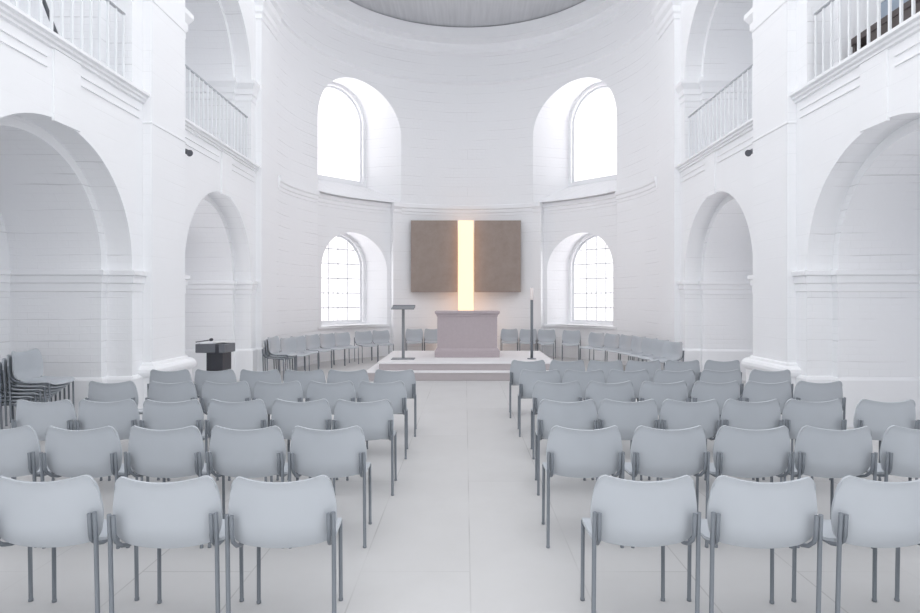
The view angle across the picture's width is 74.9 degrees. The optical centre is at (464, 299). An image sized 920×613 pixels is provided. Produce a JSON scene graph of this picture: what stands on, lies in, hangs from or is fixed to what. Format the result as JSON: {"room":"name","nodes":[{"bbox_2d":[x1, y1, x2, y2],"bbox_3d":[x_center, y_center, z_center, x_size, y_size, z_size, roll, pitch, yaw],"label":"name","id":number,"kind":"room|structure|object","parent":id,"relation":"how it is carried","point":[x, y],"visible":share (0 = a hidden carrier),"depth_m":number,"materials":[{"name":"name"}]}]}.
{"room":"church","nodes":[
{"label":"church","id":0,"kind":"room"},
{"bbox_2d":[0,0,276,377],"bbox_3d":[-5.180,-3.220,6.120,1.920,9.700,14.640,0,0,0],"label":"wall","id":1,"kind":"structure","parent":0,"point":[85,184],"depth_m":7.90,"materials":[{"name":"paint"}]},
{"bbox_2d":[14,0,125,77],"bbox_3d":[-4.390,-3.235,6.370,0.040,0.930,2.720,0,0,0],"label":"gallery railing","id":2,"kind":"object","parent":1,"relation":"on","point":[28,2],"visible":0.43,"depth_m":7.04,"materials":[{"name":"white paint"}]},
{"bbox_2d":[0,0,283,428],"bbox_3d":[-4.945,-2.450,6.339,1.790,8.160,14.202,0,0,0],"label":"trim","id":3,"kind":"structure","parent":1,"relation":"attached to","point":[271,12],"depth_m":7.85,"materials":[{"name":"white paint"}]},
{"bbox_2d":[185,64,247,157],"bbox_3d":[-4.390,-3.235,10.730,0.040,0.930,2.720,0,0,0],"label":"gallery railing","id":4,"kind":"object","parent":1,"relation":"on","point":[186,66],"visible":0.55,"depth_m":10.55,"materials":[{"name":"white paint"}]},
{"bbox_2d":[0,356,919,612],"bbox_3d":[0.060,1.630,8.700,12.000,0.001,19.800,0,0,0],"label":"floor","id":5,"kind":"structure","parent":0,"point":[461,530],"depth_m":3.74,"materials":[{"name":"tile"}]},
{"bbox_2d":[0,538,33,601],"bbox_3d":[-2.558,1.226,3.026,0.513,0.807,0.515,0,0,-3],"label":"chair","id":6,"kind":"object","parent":5,"relation":"on","point":[30,557],"visible":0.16,"depth_m":3.24,"materials":[{"name":"grey plastic"}]},
{"bbox_2d":[2,399,47,419],"bbox_3d":[-5.267,1.226,7.050,0.515,0.807,0.513,0,0,-2],"label":"chair","id":7,"kind":"object","parent":5,"relation":"on","point":[13,403],"visible":0.09,"depth_m":7.14,"materials":[{"name":"grey plastic"}]},
{"bbox_2d":[2,396,52,401],"bbox_3d":[-5.215,1.187,7.052,0.515,0.807,0.513,0,0,-2],"label":"chair","id":8,"kind":"object","parent":7,"relation":"on","point":[13,399],"visible":0.13,"depth_m":6.89,"materials":[{"name":"grey plastic"}]},
{"bbox_2d":[1,389,56,401],"bbox_3d":[-5.163,1.147,7.053,0.515,0.807,0.513,0,0,-2],"label":"chair","id":9,"kind":"object","parent":8,"relation":"on","point":[30,397],"visible":0.13,"depth_m":6.86,"materials":[{"name":"grey plastic"}]},
{"bbox_2d":[0,362,61,401],"bbox_3d":[-5.111,1.107,7.055,0.515,0.807,0.513,0,0,-2],"label":"chair","id":10,"kind":"object","parent":9,"relation":"on","point":[35,394],"visible":0.23,"depth_m":6.86,"materials":[{"name":"grey plastic"}]},
{"bbox_2d":[0,358,65,428],"bbox_3d":[-5.059,1.067,7.057,0.515,0.807,0.513,0,0,-2],"label":"chair","id":11,"kind":"object","parent":10,"relation":"on","point":[4,361],"visible":0.38,"depth_m":6.84,"materials":[{"name":"grey plastic"}]},
{"bbox_2d":[3,355,69,425],"bbox_3d":[-5.008,1.026,7.059,0.515,0.807,0.513,0,0,-2],"label":"chair","id":12,"kind":"object","parent":11,"relation":"on","point":[9,358],"visible":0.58,"depth_m":6.84,"materials":[{"name":"grey plastic"}]},
{"bbox_2d":[7,348,74,422],"bbox_3d":[-4.955,0.987,7.061,0.515,0.807,0.513,0,0,-2],"label":"chair","id":13,"kind":"object","parent":12,"relation":"on","point":[27,366],"visible":0.98,"depth_m":7.04,"materials":[{"name":"grey plastic"}]},
{"bbox_2d":[0,425,52,547],"bbox_3d":[-3.073,1.226,4.161,0.513,0.807,0.515,0,0,0],"label":"chair","id":14,"kind":"object","parent":5,"relation":"on","point":[20,448],"visible":0.77,"depth_m":3.94,"materials":[{"name":"grey plastic"}]},
{"bbox_2d":[11,399,102,480],"bbox_3d":[-3.505,1.226,5.207,0.513,0.807,0.515,0,0,0],"label":"chair","id":15,"kind":"object","parent":5,"relation":"on","point":[61,414],"visible":0.43,"depth_m":4.98,"materials":[{"name":"grey plastic"}]},
{"bbox_2d":[0,475,138,612],"bbox_3d":[-1.990,1.226,3.038,0.513,0.807,0.515,0,0,-2],"label":"chair","id":16,"kind":"object","parent":5,"relation":"on","point":[65,512],"visible":0.92,"depth_m":2.82,"materials":[{"name":"grey plastic"}]},
{"bbox_2d":[39,426,148,548],"bbox_3d":[-2.519,1.226,4.146,0.513,0.807,0.515,0,0,1],"label":"chair","id":17,"kind":"object","parent":5,"relation":"on","point":[97,452],"visible":0.84,"depth_m":3.92,"materials":[{"name":"grey plastic"}]},
{"bbox_2d":[85,381,142,414],"bbox_3d":[-3.616,1.226,6.343,0.513,0.807,0.515,0,0,-1],"label":"chair","id":18,"kind":"object","parent":5,"relation":"on","point":[97,392],"visible":0.41,"depth_m":6.11,"materials":[{"name":"grey plastic"}]},
{"bbox_2d":[74,399,159,480],"bbox_3d":[-2.987,1.226,5.210,0.513,0.807,0.515,0,0,-1],"label":"chair","id":19,"kind":"object","parent":5,"relation":"on","point":[122,415],"visible":0.53,"depth_m":4.98,"materials":[{"name":"grey plastic"}]},
{"bbox_2d":[124,425,224,548],"bbox_3d":[-1.974,1.226,4.153,0.513,0.807,0.515,0,0,1],"label":"chair","id":20,"kind":"object","parent":5,"relation":"on","point":[173,453],"visible":0.91,"depth_m":3.93,"materials":[{"name":"grey plastic"}]},
{"bbox_2d":[106,475,243,612],"bbox_3d":[-1.417,1.226,3.027,0.513,0.807,0.515,0,0,-2],"label":"chair","id":21,"kind":"object","parent":5,"relation":"on","point":[185,513],"visible":0.93,"depth_m":2.80,"materials":[{"name":"grey plastic"}]},
{"bbox_2d":[147,369,203,414],"bbox_3d":[-3.523,1.226,7.360,0.513,0.807,0.515,0,0,-1],"label":"chair","id":22,"kind":"object","parent":5,"relation":"on","point":[184,375],"visible":0.32,"depth_m":7.13,"materials":[{"name":"grey plastic"}]},
{"bbox_2d":[145,381,209,448],"bbox_3d":[-2.997,1.226,6.339,0.513,0.807,0.515,0,0,1],"label":"chair","id":23,"kind":"object","parent":5,"relation":"on","point":[182,391],"visible":0.41,"depth_m":6.11,"materials":[{"name":"grey plastic"}]},
{"bbox_2d":[139,399,218,480],"bbox_3d":[-2.449,1.226,5.205,0.513,0.807,0.515,0,0,-2],"label":"chair","id":24,"kind":"object","parent":5,"relation":"on","point":[156,415],"visible":0.5,"depth_m":4.97,"materials":[{"name":"grey plastic"}]},
{"bbox_2d":[195,342,234,370],"bbox_3d":[-4.261,1.179,10.245,0.520,0.902,0.390,0,0,6],"label":"lectern","id":25,"kind":"object","parent":5,"relation":"on","point":[218,355],"visible":0.71,"depth_m":10.11,"materials":[{"name":"grey paint"}]},
{"bbox_2d":[194,369,236,397],"bbox_3d":[-2.990,1.226,7.372,0.513,0.807,0.515,0,0,-1],"label":"chair","id":26,"kind":"object","parent":5,"relation":"on","point":[225,376],"visible":0.38,"depth_m":7.14,"materials":[{"name":"grey plastic"}]},
{"bbox_2d":[199,381,250,414],"bbox_3d":[-2.449,1.226,6.336,0.513,0.807,0.515,0,0,-1],"label":"chair","id":27,"kind":"object","parent":5,"relation":"on","point":[237,391],"visible":0.41,"depth_m":6.11,"materials":[{"name":"grey plastic"}]},
{"bbox_2d":[204,399,278,481],"bbox_3d":[-1.910,1.226,5.213,0.513,0.807,0.515,0,0,-1],"label":"chair","id":28,"kind":"object","parent":5,"relation":"on","point":[247,415],"visible":0.51,"depth_m":4.98,"materials":[{"name":"grey plastic"}]},
{"bbox_2d":[206,425,298,547],"bbox_3d":[-1.437,1.226,4.155,0.513,0.807,0.515,0,0,1],"label":"chair","id":29,"kind":"object","parent":5,"relation":"on","point":[255,453],"visible":0.88,"depth_m":3.93,"materials":[{"name":"grey plastic"}]},
{"bbox_2d":[239,369,281,397],"bbox_3d":[-2.447,1.226,7.366,0.513,0.807,0.515,0,0,0],"label":"chair","id":30,"kind":"object","parent":5,"relation":"on","point":[271,376],"visible":0.34,"depth_m":7.13,"materials":[{"name":"grey plastic"}]},
{"bbox_2d":[252,381,302,426],"bbox_3d":[-1.918,1.226,6.342,0.513,0.807,0.515,0,0,-1],"label":"chair","id":31,"kind":"object","parent":5,"relation":"on","point":[289,391],"visible":0.37,"depth_m":6.11,"materials":[{"name":"grey plastic"}]},
{"bbox_2d":[262,341,293,380],"bbox_3d":[-3.847,1.226,12.381,0.515,0.807,0.513,0,0,8],"label":"chair","id":32,"kind":"object","parent":5,"relation":"on","point":[273,358],"visible":0.43,"depth_m":12.17,"materials":[{"name":"grey plastic"}]},
{"bbox_2d":[264,339,294,370],"bbox_3d":[-3.803,1.190,12.375,0.515,0.807,0.513,0,0,8],"label":"chair","id":33,"kind":"object","parent":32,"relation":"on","point":[285,357],"visible":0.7,"depth_m":12.17,"materials":[{"name":"grey plastic"}]},
{"bbox_2d":[266,336,297,370],"bbox_3d":[-3.758,1.155,12.368,0.515,0.807,0.513,0,0,8],"label":"chair","id":34,"kind":"object","parent":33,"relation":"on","point":[273,342],"visible":0.98,"depth_m":12.41,"materials":[{"name":"grey plastic"}]},
{"bbox_2d":[225,475,342,612],"bbox_3d":[-0.877,1.226,3.031,0.513,0.807,0.515,0,0,-4],"label":"chair","id":35,"kind":"object","parent":5,"relation":"on","point":[299,513],"visible":1,"depth_m":2.81,"materials":[{"name":"grey plastic"}]},
{"bbox_2d":[279,337,309,372],"bbox_3d":[-3.715,1.226,13.120,0.515,0.807,0.513,0,0,26],"label":"chair","id":36,"kind":"object","parent":5,"relation":"on","point":[289,345],"visible":0.81,"depth_m":13.22,"materials":[{"name":"grey plastic"}]},
{"bbox_2d":[269,399,337,481],"bbox_3d":[-1.375,1.226,5.224,0.513,0.807,0.515,0,0,-1],"label":"chair","id":37,"kind":"object","parent":5,"relation":"on","point":[286,415],"visible":0.54,"depth_m":5.00,"materials":[{"name":"grey plastic"}]},
{"bbox_2d":[289,335,318,370],"bbox_3d":[-3.665,1.226,13.700,0.515,0.807,0.513,0,0,26],"label":"chair","id":38,"kind":"object","parent":5,"relation":"on","point":[301,342],"visible":0.63,"depth_m":13.85,"materials":[{"name":"grey plastic"}]},
{"bbox_2d":[284,369,325,397],"bbox_3d":[-1.923,1.226,7.369,0.513,0.807,0.515,0,0,-1],"label":"chair","id":39,"kind":"object","parent":5,"relation":"on","point":[304,377],"visible":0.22,"depth_m":7.13,"materials":[{"name":"grey plastic"}]},
{"bbox_2d":[305,334,331,367],"bbox_3d":[-3.489,1.226,14.273,0.515,0.807,0.513,0,0,28],"label":"chair","id":40,"kind":"object","parent":5,"relation":"on","point":[312,341],"visible":0.86,"depth_m":14.36,"materials":[{"name":"grey plastic"}]},
{"bbox_2d":[288,425,371,548],"bbox_3d":[-0.906,1.226,4.152,0.513,0.807,0.515,0,0,-1],"label":"chair","id":41,"kind":"object","parent":5,"relation":"on","point":[337,453],"visible":0.99,"depth_m":3.93,"materials":[{"name":"grey plastic"}]},
{"bbox_2d":[305,381,355,414],"bbox_3d":[-1.373,1.226,6.346,0.513,0.807,0.515,0,0,0],"label":"chair","id":42,"kind":"object","parent":5,"relation":"on","point":[331,392],"visible":0.38,"depth_m":6.12,"materials":[{"name":"grey plastic"}]},
{"bbox_2d":[319,333,345,366],"bbox_3d":[-3.264,1.226,14.789,0.515,0.807,0.513,0,0,35],"label":"chair","id":43,"kind":"object","parent":5,"relation":"on","point":[327,341],"visible":0.95,"depth_m":14.89,"materials":[{"name":"grey plastic"}]},
{"bbox_2d":[333,332,358,365],"bbox_3d":[-3.011,1.226,15.248,0.515,0.807,0.513,0,0,42],"label":"chair","id":44,"kind":"object","parent":5,"relation":"on","point":[341,339],"visible":0.93,"depth_m":15.35,"materials":[{"name":"grey plastic"}]},
{"bbox_2d":[327,369,368,397],"bbox_3d":[-1.400,1.226,7.361,0.513,0.807,0.515,0,0,0],"label":"chair","id":45,"kind":"object","parent":5,"relation":"on","point":[334,376],"visible":0.34,"depth_m":7.13,"materials":[{"name":"grey plastic"}]},
{"bbox_2d":[332,399,396,495],"bbox_3d":[-0.847,1.226,5.209,0.513,0.807,0.515,0,0,0],"label":"chair","id":46,"kind":"object","parent":5,"relation":"on","point":[376,418],"visible":0.79,"depth_m":4.98,"materials":[{"name":"grey plastic"}]},
{"bbox_2d":[354,331,377,362],"bbox_3d":[-2.603,1.226,15.861,0.513,0.807,0.515,0,0,-34],"label":"chair","id":47,"kind":"object","parent":5,"relation":"on","point":[363,339],"visible":1,"depth_m":15.98,"materials":[{"name":"grey plastic"}]},
{"bbox_2d":[357,381,407,458],"bbox_3d":[-0.852,1.226,6.351,0.513,0.807,0.515,0,0,0],"label":"chair","id":48,"kind":"object","parent":5,"relation":"on","point":[395,392],"visible":0.66,"depth_m":6.12,"materials":[{"name":"grey plastic"}]},
{"bbox_2d":[372,330,393,360],"bbox_3d":[-2.213,1.226,16.249,0.513,0.807,0.515,0,0,-28],"label":"chair","id":49,"kind":"object","parent":5,"relation":"on","point":[381,338],"visible":0.95,"depth_m":16.40,"materials":[{"name":"grey plastic"}]},
{"bbox_2d":[374,369,416,436],"bbox_3d":[-0.840,1.226,7.366,0.513,0.807,0.515,0,0,0],"label":"chair","id":50,"kind":"object","parent":5,"relation":"on","point":[381,376],"visible":0.53,"depth_m":7.14,"materials":[{"name":"grey plastic"}]},
{"bbox_2d":[405,329,422,350],"bbox_3d":[-1.436,1.226,17.024,0.513,0.807,0.515,0,0,-6],"label":"chair","id":51,"kind":"object","parent":5,"relation":"on","point":[412,336],"visible":0.97,"depth_m":17.22,"materials":[{"name":"grey plastic"}]},
{"bbox_2d":[367,351,551,380],"bbox_3d":[0.040,1.460,13.870,4.160,0.340,3.520,0,0,0],"label":"platform","id":52,"kind":"object","parent":5,"relation":"on","point":[425,366],"visible":0.68,"depth_m":12.48,"materials":[{"name":"stone"}]},
{"bbox_2d":[391,305,414,359],"bbox_3d":[-1.350,0.700,13.120,0.500,1.180,0.359,0,0,0],"label":"lectern","id":53,"kind":"object","parent":52,"relation":"on","point":[403,308],"visible":1,"depth_m":13.09,"materials":[{"name":"grey metal"}]},
{"bbox_2d":[435,311,499,356],"bbox_3d":[0.050,0.770,13.870,1.460,1.040,0.800,0,0,0],"label":"altar","id":54,"kind":"object","parent":52,"relation":"on","point":[459,333],"visible":1,"depth_m":13.52,"materials":[{"name":"stone"}]},
{"bbox_2d":[501,329,517,350],"bbox_3d":[1.268,1.226,17.073,0.513,0.807,0.515,0,0,3],"label":"chair","id":55,"kind":"object","parent":5,"relation":"on","point":[509,336],"visible":0.98,"depth_m":17.27,"materials":[{"name":"grey plastic"}]},
{"bbox_2d":[509,360,545,417],"bbox_3d":[0.870,1.226,8.489,0.513,0.807,0.515,0,0,0],"label":"chair","id":56,"kind":"object","parent":5,"relation":"on","point":[516,367],"visible":0.5,"depth_m":8.27,"materials":[{"name":"grey plastic"}]},
{"bbox_2d":[517,369,560,436],"bbox_3d":[0.894,1.226,7.364,0.513,0.807,0.515,0,0,-1],"label":"chair","id":57,"kind":"object","parent":5,"relation":"on","point":[528,378],"visible":0.59,"depth_m":7.14,"materials":[{"name":"grey plastic"}]},
{"bbox_2d":[537,329,555,359],"bbox_3d":[2.253,1.226,16.677,0.513,0.807,0.515,0,0,12],"label":"chair","id":58,"kind":"object","parent":5,"relation":"on","point":[545,337],"visible":0.98,"depth_m":16.86,"materials":[{"name":"grey plastic"}]},
{"bbox_2d":[531,381,582,458],"bbox_3d":[0.946,1.226,6.348,0.513,0.807,0.515,0,0,0],"label":"chair","id":59,"kind":"object","parent":5,"relation":"on","point":[569,391],"visible":0.54,"depth_m":6.12,"materials":[{"name":"grey plastic"}]},
{"bbox_2d":[535,399,598,495],"bbox_3d":[0.859,1.226,5.214,0.513,0.807,0.515,0,0,1],"label":"chair","id":60,"kind":"object","parent":5,"relation":"on","point":[581,415],"visible":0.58,"depth_m":4.99,"materials":[{"name":"grey plastic"}]},
{"bbox_2d":[549,360,584,399],"bbox_3d":[1.413,1.226,8.494,0.513,0.807,0.515,0,0,0],"label":"chair","id":61,"kind":"object","parent":5,"relation":"on","point":[562,366],"visible":0.3,"depth_m":8.26,"materials":[{"name":"grey plastic"}]},
{"bbox_2d":[562,330,580,360],"bbox_3d":[2.865,1.226,16.229,0.513,0.807,0.515,0,0,14],"label":"chair","id":62,"kind":"object","parent":5,"relation":"on","point":[569,338],"visible":1,"depth_m":16.41,"materials":[{"name":"grey plastic"}]},
{"bbox_2d":[542,425,624,547],"bbox_3d":[0.789,1.226,4.154,0.513,0.807,0.515,0,0,0],"label":"chair","id":63,"kind":"object","parent":5,"relation":"on","point":[575,453],"visible":0.97,"depth_m":3.93,"materials":[{"name":"grey plastic"}]},
{"bbox_2d":[563,369,604,397],"bbox_3d":[1.425,1.226,7.372,0.513,0.807,0.515,0,0,1],"label":"chair","id":64,"kind":"object","parent":5,"relation":"on","point":[583,377],"visible":0.3,"depth_m":7.14,"materials":[{"name":"grey plastic"}]},
{"bbox_2d":[579,332,604,360],"bbox_3d":[3.196,1.226,15.104,0.515,0.807,0.513,0,0,-40],"label":"chair","id":65,"kind":"object","parent":5,"relation":"on","point":[596,340],"visible":0.91,"depth_m":15.22,"materials":[{"name":"grey plastic"}]},
{"bbox_2d":[583,360,622,400],"bbox_3d":[1.942,1.226,8.490,0.513,0.807,0.515,0,0,1],"label":"chair","id":66,"kind":"object","parent":5,"relation":"on","point":[593,365],"visible":0.24,"depth_m":8.26,"materials":[{"name":"grey plastic"}]},
{"bbox_2d":[593,333,619,361],"bbox_3d":[3.449,1.226,14.626,0.515,0.807,0.513,0,0,-33],"label":"chair","id":67,"kind":"object","parent":5,"relation":"on","point":[611,341],"visible":0.93,"depth_m":14.73,"materials":[{"name":"grey plastic"}]},
{"bbox_2d":[585,381,635,413],"bbox_3d":[1.482,1.226,6.344,0.513,0.807,0.515,0,0,-1],"label":"chair","id":68,"kind":"object","parent":5,"relation":"on","point":[597,391],"visible":0.38,"depth_m":6.11,"materials":[{"name":"grey plastic"}]},
{"bbox_2d":[591,399,659,480],"bbox_3d":[1.371,1.226,5.223,0.513,0.807,0.515,0,0,1],"label":"chair","id":69,"kind":"object","parent":5,"relation":"on","point":[627,416],"visible":0.51,"depth_m":4.99,"materials":[{"name":"grey plastic"}]},
{"bbox_2d":[607,369,649,401],"bbox_3d":[1.961,1.226,7.372,0.513,0.807,0.515,0,0,1],"label":"chair","id":70,"kind":"object","parent":5,"relation":"on","point":[637,378],"visible":0.36,"depth_m":7.14,"materials":[{"name":"grey plastic"}]},
{"bbox_2d":[580,475,700,612],"bbox_3d":[0.854,1.226,3.044,0.513,0.807,0.515,0,0,1],"label":"chair","id":71,"kind":"object","parent":5,"relation":"on","point":[623,512],"visible":1,"depth_m":2.82,"materials":[{"name":"grey plastic"}]},
{"bbox_2d":[625,360,660,381],"bbox_3d":[2.466,1.226,8.493,0.513,0.807,0.515,0,0,-1],"label":"chair","id":72,"kind":"object","parent":5,"relation":"on","point":[651,366],"visible":0.38,"depth_m":8.26,"materials":[{"name":"grey plastic"}]},
{"bbox_2d":[638,339,668,360],"bbox_3d":[3.915,1.226,12.470,0.515,0.807,0.513,0,0,-26],"label":"chair","id":73,"kind":"object","parent":5,"relation":"on","point":[657,345],"visible":0.59,"depth_m":12.62,"materials":[{"name":"grey plastic"}]},
{"bbox_2d":[630,381,689,447],"bbox_3d":[2.034,1.226,6.337,0.513,0.807,0.515,0,0,0],"label":"chair","id":74,"kind":"object","parent":5,"relation":"on","point":[677,391],"visible":0.44,"depth_m":6.11,"materials":[{"name":"grey plastic"}]},
{"bbox_2d":[619,425,709,547],"bbox_3d":[1.347,1.226,4.158,0.513,0.807,0.515,0,0,-1],"label":"chair","id":75,"kind":"object","parent":5,"relation":"on","point":[661,453],"visible":0.94,"depth_m":3.93,"materials":[{"name":"grey plastic"}]},
{"bbox_2d":[649,341,683,365],"bbox_3d":[3.979,1.226,11.893,0.515,0.807,0.513,0,0,-28],"label":"chair","id":76,"kind":"object","parent":5,"relation":"on","point":[671,350],"visible":0.88,"depth_m":11.98,"materials":[{"name":"grey plastic"}]},
{"bbox_2d":[653,369,694,398],"bbox_3d":[2.502,1.226,7.363,0.513,0.807,0.515,0,0,0],"label":"chair","id":77,"kind":"object","parent":5,"relation":"on","point":[660,376],"visible":0.32,"depth_m":7.13,"materials":[{"name":"grey plastic"}]},
{"bbox_2d":[664,360,701,381],"bbox_3d":[3.004,1.226,8.496,0.513,0.807,0.515,0,0,0],"label":"chair","id":78,"kind":"object","parent":5,"relation":"on","point":[670,365],"visible":0.31,"depth_m":8.27,"materials":[{"name":"grey plastic"}]},
{"bbox_2d":[648,399,721,480],"bbox_3d":[1.884,1.226,5.218,0.513,0.807,0.515,0,0,0],"label":"chair","id":79,"kind":"object","parent":5,"relation":"on","point":[674,415],"visible":0.56,"depth_m":4.99,"materials":[{"name":"grey plastic"}]},
{"bbox_2d":[691,380,742,416],"bbox_3d":[2.575,1.226,6.350,0.513,0.807,0.515,0,0,-1],"label":"chair","id":80,"kind":"object","parent":5,"relation":"on","point":[701,391],"visible":0.47,"depth_m":6.12,"materials":[{"name":"grey plastic"}]},
{"bbox_2d":[690,369,743,401],"bbox_3d":[3.062,1.226,7.372,0.513,0.807,0.515,0,0,0],"label":"chair","id":81,"kind":"object","parent":5,"relation":"on","point":[710,376],"visible":0.25,"depth_m":7.14,"materials":[{"name":"grey plastic"}]},
{"bbox_2d":[704,360,741,397],"bbox_3d":[3.566,1.226,8.498,0.513,0.807,0.515,0,0,2],"label":"chair","id":82,"kind":"object","parent":5,"relation":"on","point":[709,364],"visible":0.34,"depth_m":8.26,"materials":[{"name":"grey plastic"}]},
{"bbox_2d":[704,399,783,481],"bbox_3d":[2.396,1.226,5.219,0.513,0.807,0.515,0,0,-1],"label":"chair","id":83,"kind":"object","parent":5,"relation":"on","point":[763,415],"visible":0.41,"depth_m":4.99,"materials":[{"name":"grey plastic"}]},
{"bbox_2d":[696,425,794,548],"bbox_3d":[1.903,1.226,4.156,0.513,0.807,0.515,0,0,1],"label":"chair","id":84,"kind":"object","parent":5,"relation":"on","point":[737,452],"visible":0.91,"depth_m":3.93,"materials":[{"name":"grey plastic"}]},
{"bbox_2d":[687,475,823,612],"bbox_3d":[1.419,1.226,3.027,0.513,0.807,0.515,0,0,3],"label":"chair","id":85,"kind":"object","parent":5,"relation":"on","point":[741,513],"visible":0.98,"depth_m":2.80,"materials":[{"name":"grey plastic"}]},
{"bbox_2d":[740,369,793,396],"bbox_3d":[3.649,1.226,7.358,0.513,0.807,0.515,0,0,2],"label":"chair","id":86,"kind":"object","parent":5,"relation":"on","point":[760,376],"visible":0.33,"depth_m":7.12,"materials":[{"name":"grey plastic"}]},
{"bbox_2d":[742,381,794,451],"bbox_3d":[3.098,1.226,6.340,0.513,0.807,0.515,0,0,0],"label":"chair","id":87,"kind":"object","parent":5,"relation":"on","point":[753,391],"visible":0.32,"depth_m":6.11,"materials":[{"name":"grey plastic"}]},
{"bbox_2d":[762,399,846,481],"bbox_3d":[2.922,1.226,5.224,0.513,0.807,0.515,0,0,1],"label":"chair","id":88,"kind":"object","parent":5,"relation":"on","point":[796,414],"visible":0.46,"depth_m":5.00,"materials":[{"name":"grey plastic"}]},
{"bbox_2d":[793,380,845,441],"bbox_3d":[3.631,1.226,6.352,0.513,0.807,0.515,0,0,0],"label":"chair","id":89,"kind":"object","parent":5,"relation":"on","point":[804,391],"visible":0.32,"depth_m":6.12,"materials":[{"name":"grey plastic"}]},
{"bbox_2d":[770,425,877,548],"bbox_3d":[2.441,1.226,4.151,0.513,0.807,0.515,0,0,1],"label":"chair","id":90,"kind":"object","parent":5,"relation":"on","point":[819,452],"visible":0.84,"depth_m":3.93,"materials":[{"name":"grey plastic"}]},
{"bbox_2d":[791,475,919,612],"bbox_3d":[1.997,1.226,3.033,0.513,0.807,0.515,0,0,0],"label":"chair","id":91,"kind":"object","parent":5,"relation":"on","point":[864,512],"visible":0.89,"depth_m":2.81,"materials":[{"name":"grey plastic"}]},
{"bbox_2d":[829,399,919,480],"bbox_3d":[3.522,1.226,5.210,0.513,0.807,0.515,0,0,1],"label":"chair","id":92,"kind":"object","parent":5,"relation":"on","point":[876,415],"visible":0.48,"depth_m":4.98,"materials":[{"name":"grey plastic"}]},
{"bbox_2d":[866,425,919,481],"bbox_3d":[3.013,1.226,4.157,0.513,0.807,0.515,0,0,1],"label":"chair","id":93,"kind":"object","parent":5,"relation":"on","point":[900,446],"visible":0.79,"depth_m":3.94,"materials":[{"name":"grey plastic"}]},
{"bbox_2d":[894,547,899,601],"bbox_3d":[2.560,1.226,3.040,0.513,0.807,0.515,0,0,0],"label":"chair","id":94,"kind":"object","parent":5,"relation":"on","point":[897,551],"visible":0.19,"depth_m":3.24,"materials":[{"name":"grey plastic"}]},
{"bbox_2d":[349,0,584,26],"bbox_3d":[0.060,-7.970,15.240,9.200,0.001,5.880,0,0,0],"label":"ceiling","id":95,"kind":"structure","parent":0,"point":[445,13],"depth_m":16.52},
{"bbox_2d":[277,0,658,366],"bbox_3d":[0.060,-3.220,15.650,9.053,9.700,4.420,0,0,0],"label":"wall","id":96,"kind":"structure","parent":0,"point":[422,143],"depth_m":17.28,"materials":[{"name":"paint"}]},
{"bbox_2d":[318,86,360,182],"bbox_3d":[-3.763,-4.760,17.124,0.080,2.650,1.910,0,0,45],"label":"window","id":97,"kind":"structure","parent":96,"relation":"in","point":[329,87],"depth_m":17.72,"materials":[{"name":"white wood"}]},
{"bbox_2d":[321,235,360,322],"bbox_3d":[-3.763,-0.620,17.124,0.080,2.530,1.910,0,0,45],"label":"window","id":98,"kind":"structure","parent":96,"relation":"in","point":[338,236],"depth_m":17.40,"materials":[{"name":"white wood"}]},
{"bbox_2d":[411,220,456,291],"bbox_3d":[-0.895,-1.265,17.497,1.340,2.070,0.305,0,0,0],"label":"wall panel","id":99,"kind":"object","parent":96,"relation":"attached to","point":[433,242],"visible":1,"depth_m":17.34,"materials":[{"name":"brown wood"}]},
{"bbox_2d":[458,221,472,310],"bbox_3d":[0.025,-0.320,17.220,0.560,3.900,0.300,0,0,0],"label":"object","id":100,"kind":"structure","parent":96,"relation":"attached to","point":[465,228],"depth_m":17.14,"materials":[{"name":"yellow glass"}]},
{"bbox_2d":[279,0,656,371],"bbox_3d":[0.060,-3.180,15.716,8.560,9.620,4.288,0,0,0],"label":"trim","id":101,"kind":"structure","parent":96,"relation":"attached to","point":[586,16],"depth_m":16.91,"materials":[{"name":"white paint"}]},
{"bbox_2d":[474,220,520,291],"bbox_3d":[0.945,-1.265,17.497,1.340,2.070,0.305,0,0,0],"label":"wall panel","id":102,"kind":"object","parent":96,"relation":"attached to","point":[497,243],"visible":1,"depth_m":17.34,"materials":[{"name":"brown wood"}]},
{"bbox_2d":[573,235,612,322],"bbox_3d":[3.883,-0.620,17.124,0.080,2.530,1.910,0,0,-45],"label":"window","id":103,"kind":"structure","parent":96,"relation":"in","point":[594,236],"depth_m":17.43,"materials":[{"name":"white wood"}]},
{"bbox_2d":[573,86,616,182],"bbox_3d":[3.883,-4.760,17.124,0.080,2.650,1.910,0,0,-45],"label":"window","id":104,"kind":"structure","parent":96,"relation":"in","point":[601,87],"depth_m":17.72,"materials":[{"name":"white wood"}]},
{"bbox_2d":[659,0,919,377],"bbox_3d":[5.300,-3.220,6.120,1.920,9.700,14.640,0,0,0],"label":"wall","id":105,"kind":"structure","parent":0,"point":[837,187],"depth_m":8.08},
{"bbox_2d":[688,64,752,157],"bbox_3d":[4.510,-3.235,10.730,0.040,0.930,2.720,0,0,0],"label":"gallery railing","id":106,"kind":"object","parent":105,"relation":"on","point":[737,78],"visible":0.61,"depth_m":10.55,"materials":[{"name":"white paint"}]},
{"bbox_2d":[651,0,919,427],"bbox_3d":[5.065,-2.450,6.339,1.790,8.160,14.202,0,0,0],"label":"trim","id":107,"kind":"structure","parent":105,"relation":"attached to","point":[664,12],"depth_m":7.79,"materials":[{"name":"white paint"}]},
{"bbox_2d":[814,0,915,77],"bbox_3d":[4.510,-3.235,6.370,0.040,0.930,2.720,0,0,0],"label":"gallery railing","id":108,"kind":"object","parent":105,"relation":"on","point":[830,2],"visible":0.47,"depth_m":7.04,"materials":[{"name":"white paint"}]},
{"bbox_2d":[851,0,919,52],"bbox_3d":[4.990,-3.005,6.100,0.400,0.470,2.800,0,0,0],"label":"bench","id":109,"kind":"object","parent":105,"relation":"on","point":[907,5],"visible":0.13,"depth_m":6.85,"materials":[{"name":"brown wood"}]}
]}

